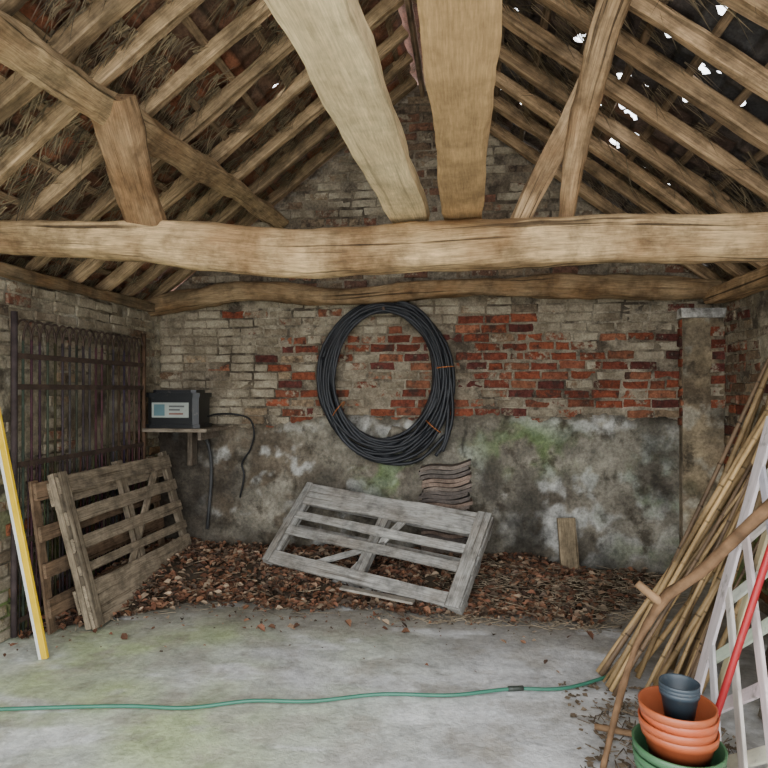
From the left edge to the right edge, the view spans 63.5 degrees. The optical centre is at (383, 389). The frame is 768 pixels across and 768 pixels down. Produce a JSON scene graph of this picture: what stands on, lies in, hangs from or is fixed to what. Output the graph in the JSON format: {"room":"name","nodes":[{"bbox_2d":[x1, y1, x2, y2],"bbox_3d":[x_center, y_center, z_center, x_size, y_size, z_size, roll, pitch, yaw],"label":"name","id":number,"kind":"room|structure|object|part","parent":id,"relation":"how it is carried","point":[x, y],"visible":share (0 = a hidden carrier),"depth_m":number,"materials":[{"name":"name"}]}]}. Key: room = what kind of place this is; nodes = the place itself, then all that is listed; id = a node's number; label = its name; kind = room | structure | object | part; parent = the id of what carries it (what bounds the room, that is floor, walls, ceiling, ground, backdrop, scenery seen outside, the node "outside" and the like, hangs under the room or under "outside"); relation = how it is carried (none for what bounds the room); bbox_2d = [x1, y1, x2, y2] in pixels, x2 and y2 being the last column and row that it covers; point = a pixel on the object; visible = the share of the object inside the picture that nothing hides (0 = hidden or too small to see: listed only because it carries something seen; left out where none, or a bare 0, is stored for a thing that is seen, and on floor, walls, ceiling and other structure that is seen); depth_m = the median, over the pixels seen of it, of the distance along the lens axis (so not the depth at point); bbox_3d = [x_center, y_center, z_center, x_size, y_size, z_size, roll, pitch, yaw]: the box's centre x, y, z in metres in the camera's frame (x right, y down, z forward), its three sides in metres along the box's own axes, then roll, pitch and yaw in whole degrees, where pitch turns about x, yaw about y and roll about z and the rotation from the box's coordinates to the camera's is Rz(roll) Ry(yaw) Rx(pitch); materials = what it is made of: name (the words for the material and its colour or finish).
{"room":"farm building","nodes":[
{"label":"farm building","id":0,"kind":"room"},
{"bbox_2d":[0,276,160,642],"bbox_3d":[-2.637,0.420,3.322,0.283,2.460,5.356,0,0,8],"label":"wall","id":1,"kind":"structure","parent":0,"point":[36,303],"depth_m":4.48,"materials":[{"name":"brick"}]},
{"bbox_2d":[0,262,154,311],"bbox_3d":[-2.471,-0.756,3.286,0.096,0.100,5.330,0,0,8],"label":"wall plate","id":2,"kind":"object","parent":1,"relation":"attached to","point":[9,271],"visible":0.9,"depth_m":4.47,"materials":[{"name":"brown wood"}]},
{"bbox_2d":[144,272,728,316],"bbox_3d":[0.322,-0.833,5.441,5.107,0.323,0.274,0,0,8],"label":"tie beam","id":3,"kind":"structure","parent":2,"relation":"on","point":[566,285],"depth_m":5.34,"materials":[{"name":"brown wood"}]},
{"bbox_2d":[316,301,455,465],"bbox_3d":[0.009,-0.072,5.547,1.258,1.495,0.211,0,0,8],"label":"coiled hose","id":4,"kind":"object","parent":3,"relation":"hanging from","point":[439,403],"visible":0.98,"depth_m":5.48,"materials":[{"name":"black plastic"}]},
{"bbox_2d":[10,311,145,637],"bbox_3d":[-2.242,0.535,4.723,0.038,2.070,1.622,0,0,8],"label":"iron gate","id":5,"kind":"object","parent":1,"relation":"attached to","point":[14,620],"visible":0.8,"depth_m":4.37,"materials":[{"name":"black metal"}]},
{"bbox_2d":[0,583,767,767],"bbox_3d":[-0.064,1.606,2.634,5.550,0.012,6.500,0,0,8],"label":"floor","id":6,"kind":"structure","parent":0,"point":[504,729],"depth_m":3.33,"materials":[{"name":"concrete"}]},
{"bbox_2d":[0,409,48,659],"bbox_3d":[-2.199,0.637,3.667,0.418,1.926,0.033,0,0,-5],"label":"batten","id":7,"kind":"object","parent":6,"relation":"on","point":[5,462],"visible":1,"depth_m":3.66,"materials":[{"name":"painted wood"}]},
{"bbox_2d":[28,456,166,634],"bbox_3d":[-2.135,1.095,4.819,0.174,0.998,1.586,0,0,8],"label":"wooden pallet","id":8,"kind":"object","parent":6,"relation":"on","point":[55,605],"visible":0.4,"depth_m":4.13,"materials":[{"name":"brown wood"}]},
{"bbox_2d":[46,451,191,629],"bbox_3d":[-1.972,1.072,4.897,0.375,1.048,1.564,0,0,8],"label":"wooden pallet","id":9,"kind":"object","parent":6,"relation":"on","point":[97,599],"visible":0.94,"depth_m":4.58,"materials":[{"name":"brown wood"}]},
{"bbox_2d":[0,675,609,710],"bbox_3d":[-0.576,1.584,3.179,3.772,0.026,0.143,0,0,-7],"label":"garden hose","id":10,"kind":"object","parent":6,"relation":"on","point":[520,687],"visible":0.98,"depth_m":3.16,"materials":[{"name":"plastic"}]},
{"bbox_2d":[3,537,686,672],"bbox_3d":[0.034,1.494,4.443,4.657,0.273,2.304,0,0,8],"label":"leaf litter","id":11,"kind":"object","parent":6,"relation":"on","point":[510,584],"depth_m":4.78,"materials":[{"name":"brown plant"}]},
{"bbox_3d":[-0.053,1.495,4.530,0.561,0.070,0.070,0,0,18],"label":"broken slat","id":12,"kind":"part","parent":11,"relation":"part of","materials":[{"name":"grey wood"}]},
{"bbox_2d":[557,518,579,572],"bbox_3d":[1.572,1.335,5.295,0.175,0.485,0.142,0,0,8],"label":"wood offcut","id":13,"kind":"object","parent":11,"relation":"on","point":[566,527],"visible":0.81,"depth_m":5.27,"materials":[{"name":"brown wood"}]},
{"bbox_2d":[262,482,493,614],"bbox_3d":[-0.076,1.223,5.021,1.799,0.770,0.673,0,0,28],"label":"wooden pallet","id":14,"kind":"object","parent":6,"relation":"on","point":[477,526],"visible":0.98,"depth_m":4.96,"materials":[{"name":"grey wood"}]},
{"bbox_2d":[418,459,472,555],"bbox_3d":[0.527,1.097,5.338,0.467,1.002,0.198,0,0,8],"label":"roof tiles","id":15,"kind":"structure","parent":6,"relation":"on","point":[444,485],"depth_m":5.26,"materials":[{"name":"ceramic"}]},
{"bbox_2d":[558,681,736,767],"bbox_3d":[1.216,1.575,2.838,0.797,0.041,1.059,0,0,8],"label":"twigs","id":16,"kind":"object","parent":6,"relation":"on","point":[620,731],"visible":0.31,"depth_m":2.90,"materials":[{"name":"brown plant"}]},
{"bbox_2d":[631,723,727,767],"bbox_3d":[1.079,1.444,2.273,0.320,0.308,0.320,0,0,8],"label":"pots","id":17,"kind":"object","parent":6,"relation":"on","point":[643,758],"visible":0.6,"depth_m":2.24,"materials":[{"name":"plastic"}]},
{"bbox_2d":[638,686,719,766],"bbox_3d":[1.079,1.292,2.275,0.275,0.295,0.271,0,0,8],"label":"pots","id":18,"kind":"object","parent":17,"relation":"in","point":[672,740],"visible":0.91,"depth_m":2.18,"materials":[{"name":"plastic"}]},
{"bbox_2d":[659,673,700,720],"bbox_3d":[1.083,1.142,2.273,0.140,0.146,0.140,0,0,8],"label":"pots","id":19,"kind":"object","parent":18,"relation":"on","point":[680,694],"visible":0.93,"depth_m":2.23,"materials":[{"name":"plastic"}]},
{"bbox_2d":[596,357,767,696],"bbox_3d":[1.844,0.632,3.501,1.313,1.935,0.601,0,0,1],"label":"cane","id":20,"kind":"object","parent":6,"relation":"on","point":[723,505],"visible":0.73,"depth_m":3.36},
{"bbox_2d":[600,498,767,767],"bbox_3d":[1.365,0.867,2.627,0.905,1.448,0.219,0,0,8],"label":"branch","id":21,"kind":"object","parent":6,"relation":"on","point":[755,519],"visible":1,"depth_m":2.63,"materials":[{"name":"brown plant"}]},
{"bbox_2d":[694,416,767,767],"bbox_3d":[1.590,0.859,2.561,0.412,1.497,1.061,0,0,15],"label":"trellis","id":22,"kind":"object","parent":6,"relation":"on","point":[758,481],"visible":0.65,"depth_m":2.82,"materials":[{"name":"paint"}]},
{"bbox_2d":[715,544,767,716],"bbox_3d":[1.440,0.970,2.486,0.397,1.248,0.028,0,0,8],"label":"pole","id":23,"kind":"object","parent":6,"relation":"on","point":[763,569],"visible":0.71,"depth_m":2.48,"materials":[{"name":"plastic"}]},
{"bbox_2d":[758,646,767,720],"bbox_3d":[2.072,0.646,2.779,0.602,1.899,1.015,0,0,8],"label":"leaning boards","id":24,"kind":"object","parent":6,"relation":"on","point":[766,653],"visible":0.25,"depth_m":3.20,"materials":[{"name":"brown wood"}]},
{"bbox_2d":[0,0,767,299],"bbox_3d":[-0.003,-1.766,3.004,5.911,2.286,5.750,0,0,8],"label":"roof tiles","id":25,"kind":"structure","parent":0,"point":[236,57],"depth_m":3.81,"materials":[{"name":"tile"}]},
{"bbox_2d":[0,0,767,299],"bbox_3d":[0.033,-1.714,3.290,5.678,2.385,4.894,0,0,8],"label":"batten","id":26,"kind":"object","parent":25,"relation":"attached to","point":[191,90],"visible":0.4,"depth_m":3.85,"materials":[{"name":"brown wood"}]},
{"bbox_2d":[158,82,720,574],"bbox_3d":[0.358,-0.575,5.670,5.550,4.450,0.332,0,0,8],"label":"wall","id":27,"kind":"structure","parent":0,"point":[565,408],"depth_m":5.55,"materials":[{"name":"brick"}]},
{"bbox_2d":[142,426,228,464],"bbox_3d":[-1.782,0.517,5.603,0.590,0.365,0.490,0,0,8],"label":"shelf","id":28,"kind":"object","parent":27,"relation":"attached to","point":[205,433],"depth_m":5.60,"materials":[{"name":"brown wood"}]},
{"bbox_2d":[142,390,254,528],"bbox_3d":[-1.649,0.651,5.585,0.859,1.301,0.490,0,0,8],"label":"fence energiser","id":29,"kind":"object","parent":27,"relation":"attached to","point":[188,411],"visible":1,"depth_m":5.42,"materials":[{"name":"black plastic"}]},
{"bbox_2d":[677,308,726,582],"bbox_3d":[2.651,0.459,5.186,0.355,2.282,0.148,0,0,8],"label":"wall pier","id":30,"kind":"object","parent":27,"relation":"attached to","point":[701,343],"depth_m":5.16,"materials":[{"name":"grey concrete"}]},
{"bbox_2d":[703,264,767,303],"bbox_3d":[2.373,-0.763,2.548,0.197,0.146,5.200,0,0,8],"label":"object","id":31,"kind":"structure","parent":0,"point":[755,281],"depth_m":4.50,"materials":[{"name":"brown wood"}]},
{"bbox_2d":[0,0,767,298],"bbox_3d":[-0.021,-1.702,2.946,5.597,2.165,5.330,0,0,8],"label":"rafters","id":32,"kind":"object","parent":31,"relation":"on","point":[719,53],"visible":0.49,"depth_m":3.74,"materials":[{"name":"brown wood"}]},
{"bbox_2d":[0,212,767,278],"bbox_3d":[0.044,-0.833,3.433,5.158,0.424,0.297,0,0,8],"label":"tie beam","id":33,"kind":"structure","parent":31,"relation":"on","point":[471,244],"depth_m":3.32,"materials":[{"name":"brown wood"}]},
{"bbox_2d":[91,94,166,225],"bbox_3d":[-1.374,-1.200,3.392,0.278,0.696,0.591,0,0,8],"label":"strut","id":34,"kind":"object","parent":33,"relation":"on","point":[122,140],"visible":0.81,"depth_m":3.31,"materials":[{"name":"brown wood"}]},
{"bbox_2d":[0,10,288,227],"bbox_3d":[-1.414,-1.479,3.150,0.217,0.299,5.255,0,0,9],"label":"purlin","id":35,"kind":"object","parent":34,"relation":"on","point":[22,50],"visible":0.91,"depth_m":3.02,"materials":[{"name":"brown wood"}]},
{"bbox_2d":[264,0,429,223],"bbox_3d":[-0.104,-0.970,1.973,0.229,0.109,3.282,0,0,9],"label":"brace","id":36,"kind":"object","parent":33,"relation":"on","point":[335,43],"visible":0.99,"depth_m":1.93,"materials":[{"name":"brown wood"}]},
{"bbox_2d":[417,0,501,220],"bbox_3d":[0.237,-0.972,1.926,0.241,0.104,3.281,0,0,8],"label":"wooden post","id":37,"kind":"object","parent":33,"relation":"on","point":[461,39],"visible":0.98,"depth_m":1.90,"materials":[{"name":"brown wood"}]},
{"bbox_2d":[510,79,577,217],"bbox_3d":[0.873,-1.218,3.230,0.423,0.710,0.276,0,0,8],"label":"brace","id":38,"kind":"object","parent":33,"relation":"on","point":[550,159],"depth_m":3.24,"materials":[{"name":"brown wood"}]},
{"bbox_2d":[558,0,631,216],"bbox_3d":[0.992,-1.360,3.040,0.182,0.985,0.616,0,0,-13],"label":"strut","id":39,"kind":"structure","parent":33,"relation":"on","point":[609,16],"depth_m":2.99,"materials":[{"name":"brown wood"}]},
{"bbox_3d":[2.373,-0.763,2.548,0.197,0.146,5.200,0,0,8],"label":"plate","id":40,"kind":"part","parent":31,"relation":"part of","materials":[{"name":"brown wood"}]},
{"bbox_2d":[720,289,767,615],"bbox_3d":[2.600,0.420,2.595,0.283,2.460,5.356,0,0,8],"label":"wall","id":41,"kind":"structure","parent":0,"point":[745,320],"depth_m":4.79,"materials":[{"name":"brick"}]}
]}

